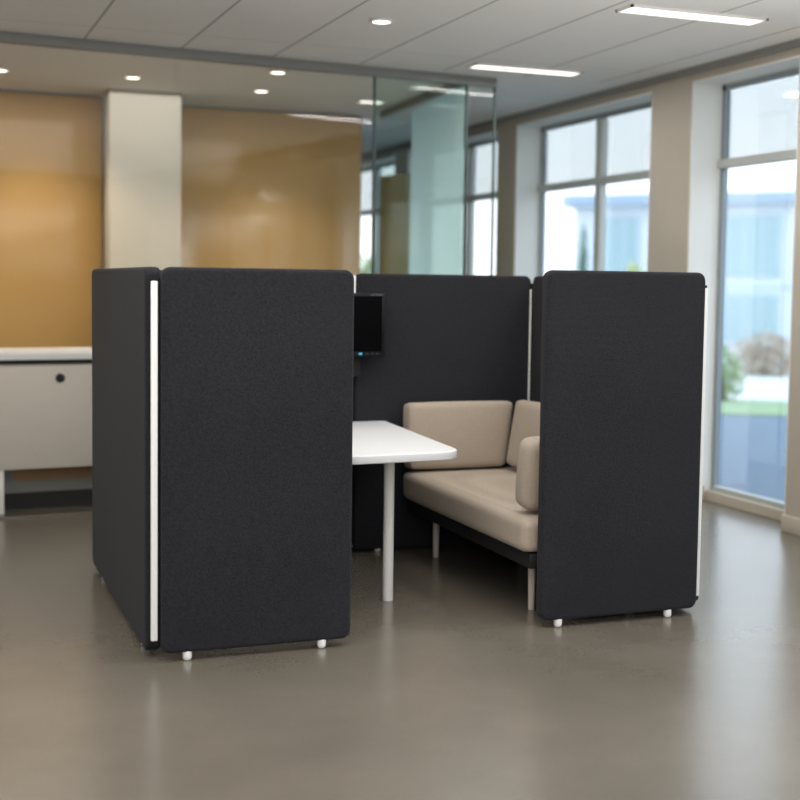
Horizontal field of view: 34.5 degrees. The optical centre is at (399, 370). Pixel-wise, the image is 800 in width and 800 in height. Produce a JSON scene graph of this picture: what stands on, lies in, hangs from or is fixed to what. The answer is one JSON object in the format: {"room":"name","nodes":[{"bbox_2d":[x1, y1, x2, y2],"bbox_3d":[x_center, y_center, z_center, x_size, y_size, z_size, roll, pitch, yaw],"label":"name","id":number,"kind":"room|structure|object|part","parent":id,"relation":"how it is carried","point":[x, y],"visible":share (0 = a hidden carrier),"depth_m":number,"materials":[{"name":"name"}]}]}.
{"room":"open-plan office","nodes":[
{"label":"open-plan office","id":0,"kind":"room"},
{"bbox_2d":[102,161,104,268],"bbox_3d":[-5.208,-1.022,14.085,9.450,2.700,0.100,-1,4,-21],"label":"wall","id":1,"kind":"structure","parent":0,"point":[103,231],"depth_m":14.69,"materials":[{"name":"beige paint"}]},
{"bbox_2d":[104,88,180,269],"bbox_3d":[-1.877,-0.658,9.382,0.530,2.700,0.280,-1,4,-21],"label":"column","id":2,"kind":"structure","parent":0,"point":[142,128],"depth_m":9.21,"materials":[{"name":"beige paint"}]},
{"bbox_2d":[0,31,496,518],"bbox_3d":[-2.864,-0.498,6.834,7.751,2.700,0.071,-1,4,-26],"label":"glass wall","id":3,"kind":"structure","parent":0,"point":[15,38],"depth_m":7.80,"materials":[{"name":"clear glass"},{"name":"green glass"},{"name":"grey metal"}]},
{"bbox_3d":[-2.849,-1.817,6.744,7.745,0.055,0.070,-1,4,-26],"label":"head rail","id":4,"kind":"part","parent":3,"relation":"part of","materials":[{"name":"grey metal"}]},
{"bbox_2d":[0,500,799,799],"bbox_3d":[-1.835,1.015,5.275,9.550,0.080,19.200,-1,4,-21],"label":"floor","id":5,"kind":"structure","parent":0,"point":[450,687],"depth_m":4.27,"materials":[{"name":"grey concrete"}]},
{"bbox_2d":[0,363,91,513],"bbox_3d":[-1.850,0.367,7.860,1.265,0.862,0.602,-1,4,-26],"label":"storage cabinet","id":6,"kind":"object","parent":5,"relation":"on","point":[46,409],"visible":0.37,"depth_m":7.44,"materials":[{"name":"beige metal"}]},
{"bbox_3d":[-2.295,0.699,7.386,0.036,0.252,0.036,-1,4,-26],"label":"leg","id":7,"kind":"part","parent":6,"relation":"part of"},
{"bbox_2d":[0,347,91,364],"bbox_3d":[-2.093,-0.090,7.718,2.350,0.063,0.620,-1,4,-26],"label":"countertop","id":8,"kind":"structure","parent":6,"relation":"on","point":[47,355],"depth_m":7.46,"materials":[{"name":"white laminate"}]},
{"bbox_3d":[-1.729,0.263,7.611,1.241,0.594,0.019,-1,4,-26],"label":"door","id":9,"kind":"part","parent":6,"relation":"part of","materials":[{"name":"beige laminate"}]},
{"bbox_2d":[4,466,91,509],"bbox_3d":[-2.063,0.685,7.690,2.350,0.245,0.101,-1,4,-26],"label":"plinth","id":10,"kind":"object","parent":5,"relation":"on","point":[62,486],"visible":0.38,"depth_m":7.63,"materials":[{"name":"brown wood"}]},
{"bbox_3d":[-2.701,0.615,7.375,0.930,0.080,0.090,-1,4,-26],"label":"grey panel","id":11,"kind":"part","parent":10,"relation":"part of","materials":[{"name":"grey"}]},
{"bbox_3d":[-2.066,0.677,7.694,2.350,0.070,0.090,-1,4,-26],"label":"grey rail","id":12,"kind":"part","parent":10,"relation":"part of","materials":[{"name":"grey metal"}]},
{"bbox_3d":[-1.647,0.594,7.894,1.420,0.080,0.090,-1,4,-26],"label":"brown rail","id":13,"kind":"part","parent":10,"relation":"part of","materials":[{"name":"brown wood"}]},
{"bbox_2d":[0,90,101,347],"bbox_3d":[-4.550,-0.647,8.692,4.985,2.700,0.100,-1,4,-21],"label":"wall panel","id":14,"kind":"object","parent":5,"relation":"on","point":[51,143],"visible":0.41,"depth_m":9.38,"materials":[{"name":"orange paint"}]},
{"bbox_2d":[181,105,361,275],"bbox_3d":[-1.072,-0.707,10.259,1.565,2.700,0.100,-1,4,-21],"label":"wall panel","id":15,"kind":"object","parent":5,"relation":"on","point":[260,188],"visible":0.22,"depth_m":10.17,"materials":[{"name":"orange paint"}]},
{"bbox_2d":[379,173,409,273],"bbox_3d":[-0.054,-0.422,10.034,0.030,2.190,0.472,-1,4,-27],"label":"divider panel","id":16,"kind":"object","parent":5,"relation":"on","point":[394,223],"visible":0.44,"depth_m":9.95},
{"bbox_2d":[92,267,707,659],"bbox_3d":[-0.087,0.265,5.637,2.282,1.413,1.618,-1,4,-20],"label":"booth","id":17,"kind":"object","parent":5,"relation":"on","point":[230,503],"visible":0.91,"depth_m":5.03,"materials":[{"name":"grey fabric"}]},
{"bbox_3d":[-1.142,0.271,5.282,0.058,1.378,1.542,-1,4,-20],"label":"screen panel","id":18,"kind":"part","parent":17,"relation":"part of","materials":[{"name":"grey fabric"}]},
{"bbox_3d":[-0.859,0.327,4.546,0.040,1.307,0.040,-1,4,-20],"label":"corner post","id":19,"kind":"part","parent":17,"relation":"part of","materials":[{"name":"white metal"}]},
{"bbox_3d":[-0.513,0.318,4.651,0.706,1.370,0.058,-1,4,-20],"label":"screen panel","id":20,"kind":"part","parent":17,"relation":"part of","materials":[{"name":"grey fabric"}]},
{"bbox_3d":[-0.247,0.199,6.412,0.030,1.325,0.030,-1,4,-20],"label":"corner post","id":21,"kind":"part","parent":17,"relation":"part of","materials":[{"name":"metal"}]},
{"bbox_2d":[353,293,384,375],"bbox_3d":[-0.327,-0.174,6.262,0.504,0.408,0.107,-1,4,-20],"label":"monitor","id":22,"kind":"object","parent":17,"relation":"attached to","point":[369,308],"visible":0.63,"depth_m":6.27,"materials":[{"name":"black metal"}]},
{"bbox_3d":[-0.285,-0.052,6.311,0.170,0.160,0.060,-1,4,-20],"label":"mount arm","id":23,"kind":"part","parent":22,"relation":"part of","materials":[{"name":"black metal"}]},
{"bbox_3d":[0.217,0.206,6.580,0.960,1.388,0.056,-1,4,-20],"label":"screen panel","id":24,"kind":"part","parent":17,"relation":"part of","materials":[{"name":"grey fabric"}]},
{"bbox_3d":[0.686,0.198,6.748,0.034,1.307,0.038,-1,4,-20],"label":"corner post","id":25,"kind":"part","parent":17,"relation":"part of","materials":[{"name":"white metal"}]},
{"bbox_3d":[0.958,0.254,6.016,0.058,1.388,1.484,-1,4,-20],"label":"screen panel","id":26,"kind":"part","parent":17,"relation":"part of","materials":[{"name":"grey fabric"}]},
{"bbox_3d":[0.891,0.295,5.168,0.718,1.383,0.058,-1,4,-20],"label":"screen panel","id":27,"kind":"part","parent":17,"relation":"part of","materials":[{"name":"grey fabric"}]},
{"bbox_2d":[352,421,456,600],"bbox_3d":[-0.159,0.626,5.789,0.620,0.670,1.212,-1,4,-20],"label":"meeting table","id":28,"kind":"object","parent":5,"relation":"on","point":[373,442],"visible":0.57,"depth_m":5.46,"materials":[{"name":"white laminate"},{"name":"white painted metal"}]},
{"bbox_3d":[-0.049,0.669,5.486,0.045,0.629,0.045,-1,4,-20],"label":"leg","id":29,"kind":"part","parent":28,"relation":"part of","materials":[{"name":"white metal"}]},
{"bbox_2d":[380,84,464,274],"bbox_3d":[0.154,-0.635,9.372,0.102,2.690,1.823,0,4,-18],"label":"glass screen","id":30,"kind":"object","parent":5,"relation":"on","point":[437,132],"visible":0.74,"depth_m":9.05,"materials":[{"name":"clear glass"}]},
{"bbox_3d":[0.142,-1.952,9.273,0.040,0.050,1.823,0,4,-18],"label":"head rail","id":31,"kind":"part","parent":30,"relation":"part of","materials":[{"name":"grey metal"}]},
{"bbox_3d":[0.238,-0.594,9.146,0.001,2.640,1.339,0,4,-14],"label":"pane","id":32,"kind":"part","parent":30,"relation":"part of","materials":[{"name":"clear glass"}]},
{"bbox_2d":[403,467,537,609],"bbox_3d":[0.576,0.749,5.913,0.708,0.428,1.428,-1,4,-20],"label":"sofa","id":33,"kind":"object","parent":5,"relation":"on","point":[479,505],"visible":0.56,"depth_m":5.73,"materials":[{"name":"beige fabric"}]},
{"bbox_3d":[0.179,0.817,6.374,0.034,0.219,0.034,-1,4,-20],"label":"leg","id":34,"kind":"part","parent":33,"relation":"part of","materials":[{"name":"silver metal"}]},
{"bbox_2d":[403,401,511,468],"bbox_3d":[0.293,0.323,6.475,0.571,0.337,0.142,-1,4,-20],"label":"sofa cushion","id":35,"kind":"object","parent":33,"relation":"on","point":[479,431],"visible":0.91,"depth_m":6.42,"materials":[{"name":"beige fabric"}]},
{"bbox_3d":[0.578,0.614,5.903,0.708,0.156,1.428,-1,4,-20],"label":"seat","id":36,"kind":"part","parent":33,"relation":"part of","materials":[{"name":"beige fabric"}]},
{"bbox_3d":[0.588,0.714,5.915,0.665,0.062,1.400,-1,4,-20],"label":"frame","id":37,"kind":"part","parent":33,"relation":"part of","materials":[{"name":"black metal"}]},
{"bbox_2d":[506,400,539,467],"bbox_3d":[0.798,0.352,5.996,0.194,0.350,1.067,-1,4,-20],"label":"sofa cushion","id":38,"kind":"object","parent":33,"relation":"on","point":[526,418],"visible":0.21,"depth_m":6.33,"materials":[{"name":"beige fabric"}]},
{"bbox_2d":[515,436,539,510],"bbox_3d":[0.701,0.419,5.306,0.463,0.311,0.172,-1,4,-19],"label":"sofa cushion","id":39,"kind":"object","parent":33,"relation":"on","point":[527,474],"visible":0.3,"depth_m":5.20,"materials":[{"name":"beige fabric"}]},
{"bbox_3d":[0.550,0.890,5.373,0.034,0.219,0.034,-1,4,-20],"label":"leg","id":40,"kind":"part","parent":33,"relation":"part of","materials":[{"name":"silver metal"}]},
{"bbox_2d":[0,0,799,160],"bbox_3d":[-1.798,-1.759,5.087,9.550,0.080,19.200,-1,4,-21],"label":"ceiling","id":41,"kind":"structure","parent":0,"point":[611,49],"depth_m":7.25,"materials":[{"name":"tile"}]},
{"bbox_2d":[0,68,9,71],"bbox_3d":[-2.586,-1.941,8.315,0.124,0.013,0.124,-1,4,-21],"label":"recessed light","id":42,"kind":"object","parent":41,"relation":"in","point":[1,69],"visible":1,"depth_m":8.30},
{"bbox_2d":[123,75,141,79],"bbox_3d":[-1.774,-1.945,8.543,0.124,0.013,0.124,-1,4,-21],"label":"recessed light","id":43,"kind":"object","parent":41,"relation":"in","point":[132,77],"visible":1,"depth_m":8.52,"materials":[{"name":"white plastic"}]},
{"bbox_2d":[252,89,269,92],"bbox_3d":[-0.980,-1.971,9.074,0.124,0.013,0.124,-1,4,-21],"label":"recessed light","id":44,"kind":"object","parent":41,"relation":"in","point":[253,90],"visible":1,"depth_m":9.05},
{"bbox_2d":[268,70,287,74],"bbox_3d":[-0.784,-1.912,8.252,0.124,0.013,0.124,-1,4,-21],"label":"recessed light","id":45,"kind":"object","parent":41,"relation":"in","point":[278,72],"visible":1,"depth_m":8.23,"materials":[{"name":"white plastic"}]},
{"bbox_2d":[355,99,385,103],"bbox_3d":[-0.217,-1.995,9.550,0.200,0.012,0.120,-1,4,-21],"label":"recessed light","id":46,"kind":"object","parent":41,"relation":"in","point":[367,101],"visible":0.96,"depth_m":9.53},
{"bbox_2d":[369,18,392,24],"bbox_3d":[-0.095,-1.791,6.603,0.124,0.013,0.124,-1,4,-21],"label":"recessed light","id":47,"kind":"object","parent":41,"relation":"in","point":[380,21],"visible":1,"depth_m":6.58,"materials":[{"name":"white plastic"}]},
{"bbox_2d":[466,63,582,76],"bbox_3d":[0.784,-1.879,8.044,0.740,0.012,0.150,-1,4,-21],"label":"recessed light","id":48,"kind":"object","parent":41,"relation":"in","point":[482,66],"visible":1,"depth_m":8.03,"materials":[{"name":"white plastic"}]},
{"bbox_2d":[615,4,768,25],"bbox_3d":[1.450,-1.756,6.365,0.790,0.012,0.150,-1,4,-21],"label":"recessed light","id":49,"kind":"object","parent":41,"relation":"in","point":[634,9],"visible":1,"depth_m":6.35,"materials":[{"name":"white plastic"}]},
{"bbox_2d":[361,47,799,517],"bbox_3d":[2.410,-0.426,6.812,0.252,2.700,19.000,-1,4,-21],"label":"wall","id":50,"kind":"structure","parent":0,"point":[672,99],"depth_m":8.21,"materials":[{"name":"beige paint"}]},
{"bbox_2d":[361,155,394,273],"bbox_3d":[-0.353,-0.911,13.956,0.251,2.625,2.250,-1,4,-21],"label":"window","id":51,"kind":"structure","parent":50,"relation":"in","point":[388,162],"depth_m":13.90,"materials":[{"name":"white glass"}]},
{"bbox_3d":[-0.252,-0.939,13.993,0.036,2.547,2.226,-1,4,-21],"label":"frame","id":52,"kind":"part","parent":51,"relation":"part of","materials":[{"name":"grey metal"}]},
{"bbox_3d":[-0.230,-1.960,13.927,0.006,0.425,2.162,-1,4,-21],"label":"pane","id":53,"kind":"part","parent":51,"relation":"part of","materials":[{"name":"clear glass"}]},
{"bbox_2d":[408,129,497,274],"bbox_3d":[0.543,-0.742,11.639,0.251,2.625,2.030,-1,4,-21],"label":"window","id":54,"kind":"structure","parent":50,"relation":"in","point":[479,159],"depth_m":11.54,"materials":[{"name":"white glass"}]},
{"bbox_3d":[0.666,-1.790,11.610,0.006,0.425,1.942,-1,4,-21],"label":"pane","id":55,"kind":"part","parent":54,"relation":"part of","materials":[{"name":"clear glass"}]},
{"bbox_3d":[0.644,-0.770,11.676,0.036,2.547,2.006,-1,4,-21],"label":"frame","id":56,"kind":"part","parent":54,"relation":"part of","materials":[{"name":"grey metal"}]},
{"bbox_2d":[362,38,799,158],"bbox_3d":[2.287,-1.754,6.668,0.050,0.035,19.000,-1,4,-21],"label":"trim","id":57,"kind":"structure","parent":50,"relation":"attached to","point":[785,46],"depth_m":8.47,"materials":[{"name":"grey metal"}]},
{"bbox_2d":[514,91,651,282],"bbox_3d":[1.389,-0.582,9.455,0.251,2.625,1.995,-1,4,-21],"label":"window","id":58,"kind":"structure","parent":50,"relation":"in","point":[602,151],"depth_m":9.79,"materials":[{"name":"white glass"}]},
{"bbox_3d":[1.511,-1.631,9.426,0.006,0.425,1.907,-1,4,-21],"label":"pane","id":59,"kind":"part","parent":58,"relation":"part of","materials":[{"name":"clear glass"}]},
{"bbox_2d":[687,55,799,520],"bbox_3d":[2.098,-0.448,7.622,0.251,2.625,1.035,-1,4,-21],"label":"window","id":60,"kind":"structure","parent":50,"relation":"in","point":[758,124],"depth_m":8.01,"materials":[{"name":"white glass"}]},
{"bbox_3d":[2.159,0.827,7.739,0.082,0.066,1.011,-1,4,-21],"label":"sill","id":61,"kind":"part","parent":60,"relation":"part of","materials":[{"name":"white paint"}]},
{"bbox_3d":[2.220,-1.497,7.593,0.006,0.425,0.947,-1,4,-21],"label":"pane","id":62,"kind":"part","parent":60,"relation":"part of","materials":[{"name":"clear glass"}]},
{"bbox_2d":[702,485,799,535],"bbox_3d":[2.346,0.874,6.883,0.188,0.095,19.000,-1,4,-21],"label":"baseboard","id":63,"kind":"structure","parent":50,"relation":"attached to","point":[789,524],"depth_m":7.12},
{"label":"outside","id":64,"kind":"structure","parent":0,"visible":0},
{"bbox_3d":[23.822,-0.037,59.889,77.650,0.300,100.316,-1,4,-21],"label":"ground","id":65,"kind":"structure","parent":64,"visible":0},
{"bbox_2d":[360,254,370,272],"bbox_3d":[-0.683,-0.676,29.985,1.436,4.376,1.478,2,4,22],"label":"tree","id":66,"kind":"object","parent":65,"relation":"on","point":[363,269],"visible":0.06,"depth_m":29.70,"materials":[{"name":"green plant"}]},
{"bbox_2d":[577,222,587,270],"bbox_3d":[4.231,-0.944,30.003,0.577,5.038,0.550,-1,4,-21],"label":"cypress tree","id":67,"kind":"object","parent":65,"relation":"on","point":[582,265],"visible":0.12,"depth_m":29.84,"materials":[{"name":"green plant"}]},
{"bbox_2d":[627,261,643,271],"bbox_3d":[5.327,-0.403,28.996,1.276,4.125,1.354,4,5,38],"label":"tree","id":68,"kind":"object","parent":65,"relation":"on","point":[629,267],"visible":0.02,"depth_m":28.93,"materials":[{"name":"green plant"}]},
{"bbox_2d":[562,190,794,374],"bbox_3d":[18.767,-3.340,51.810,22.800,7.250,8.900,3,4,27],"label":"office building","id":69,"kind":"structure","parent":65,"relation":"on","point":[760,224],"depth_m":50.02,"materials":[{"name":"glass"}]},
{"bbox_3d":[8.307,-5.075,52.501,0.487,2.260,0.025,3,4,27],"label":"pane","id":70,"kind":"part","parent":69,"relation":"part of","materials":[{"name":"glass"}]},
{"bbox_3d":[8.813,-5.051,52.246,0.487,2.260,0.025,3,4,27],"label":"pane","id":71,"kind":"part","parent":69,"relation":"part of","materials":[{"name":"glass"}]},
{"bbox_3d":[9.319,-5.027,51.992,0.487,2.260,0.025,3,4,27],"label":"pane","id":72,"kind":"part","parent":69,"relation":"part of","materials":[{"name":"glass"}]},
{"bbox_3d":[13.044,-2.064,50.285,0.587,1.760,0.025,3,4,27],"label":"pane","id":73,"kind":"part","parent":69,"relation":"part of","materials":[{"name":"glass"}]},
{"bbox_3d":[13.081,-4.848,50.096,0.587,2.260,0.025,3,4,27],"label":"pane","id":74,"kind":"part","parent":69,"relation":"part of","materials":[{"name":"glass"}]},
{"bbox_3d":[13.638,-2.036,49.985,0.587,1.760,0.025,3,4,27],"label":"pane","id":75,"kind":"part","parent":69,"relation":"part of","materials":[{"name":"glass"}]},
{"bbox_3d":[13.675,-4.819,49.796,0.587,2.260,0.025,3,4,27],"label":"pane","id":76,"kind":"part","parent":69,"relation":"part of","materials":[{"name":"glass"}]},
{"bbox_3d":[14.233,-2.008,49.685,0.587,1.760,0.025,3,4,27],"label":"pane","id":77,"kind":"part","parent":69,"relation":"part of","materials":[{"name":"glass"}]},
{"bbox_3d":[14.270,-4.791,49.496,0.587,2.260,0.025,3,4,27],"label":"pane","id":78,"kind":"part","parent":69,"relation":"part of","materials":[{"name":"blue glass"}]},
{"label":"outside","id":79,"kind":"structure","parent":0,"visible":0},
{"bbox_2d":[721,399,787,416],"bbox_3d":[20.335,1.035,12.422,45.282,0.300,1.901,2,4,12],"label":"lawn","id":80,"kind":"structure","parent":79,"point":[728,407],"depth_m":15.58,"materials":[{"name":"green plant"}]},
{"bbox_2d":[721,343,747,400],"bbox_3d":[4.159,0.067,16.644,0.750,0.930,0.638,-1,4,-21],"label":"shrub","id":81,"kind":"object","parent":80,"relation":"on","point":[726,389],"visible":0.44,"depth_m":16.56,"materials":[{"name":"green plant"}]},
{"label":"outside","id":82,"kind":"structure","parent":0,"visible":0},
{"bbox_2d":[724,374,788,400],"bbox_3d":[19.414,0.773,16.237,48.662,0.300,5.203,2,4,12],"label":"paving","id":83,"kind":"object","parent":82,"point":[758,387],"depth_m":18.77,"materials":[{"name":"white concrete"}]},
{"bbox_2d":[728,329,789,376],"bbox_3d":[6.096,-0.203,21.667,1.197,1.019,1.190,3,4,28],"label":"shrub","id":84,"kind":"object","parent":83,"relation":"on","point":[768,362],"visible":0.87,"depth_m":21.46,"materials":[{"name":"beige plant"}]},
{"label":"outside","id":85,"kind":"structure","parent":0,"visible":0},
{"bbox_2d":[719,415,786,501],"bbox_3d":[16.584,2.413,-8.316,44.048,0.300,40.319,2,4,12],"label":"road","id":86,"kind":"structure","parent":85,"point":[752,456],"depth_m":11.35,"materials":[{"name":"asphalt"}]}
]}

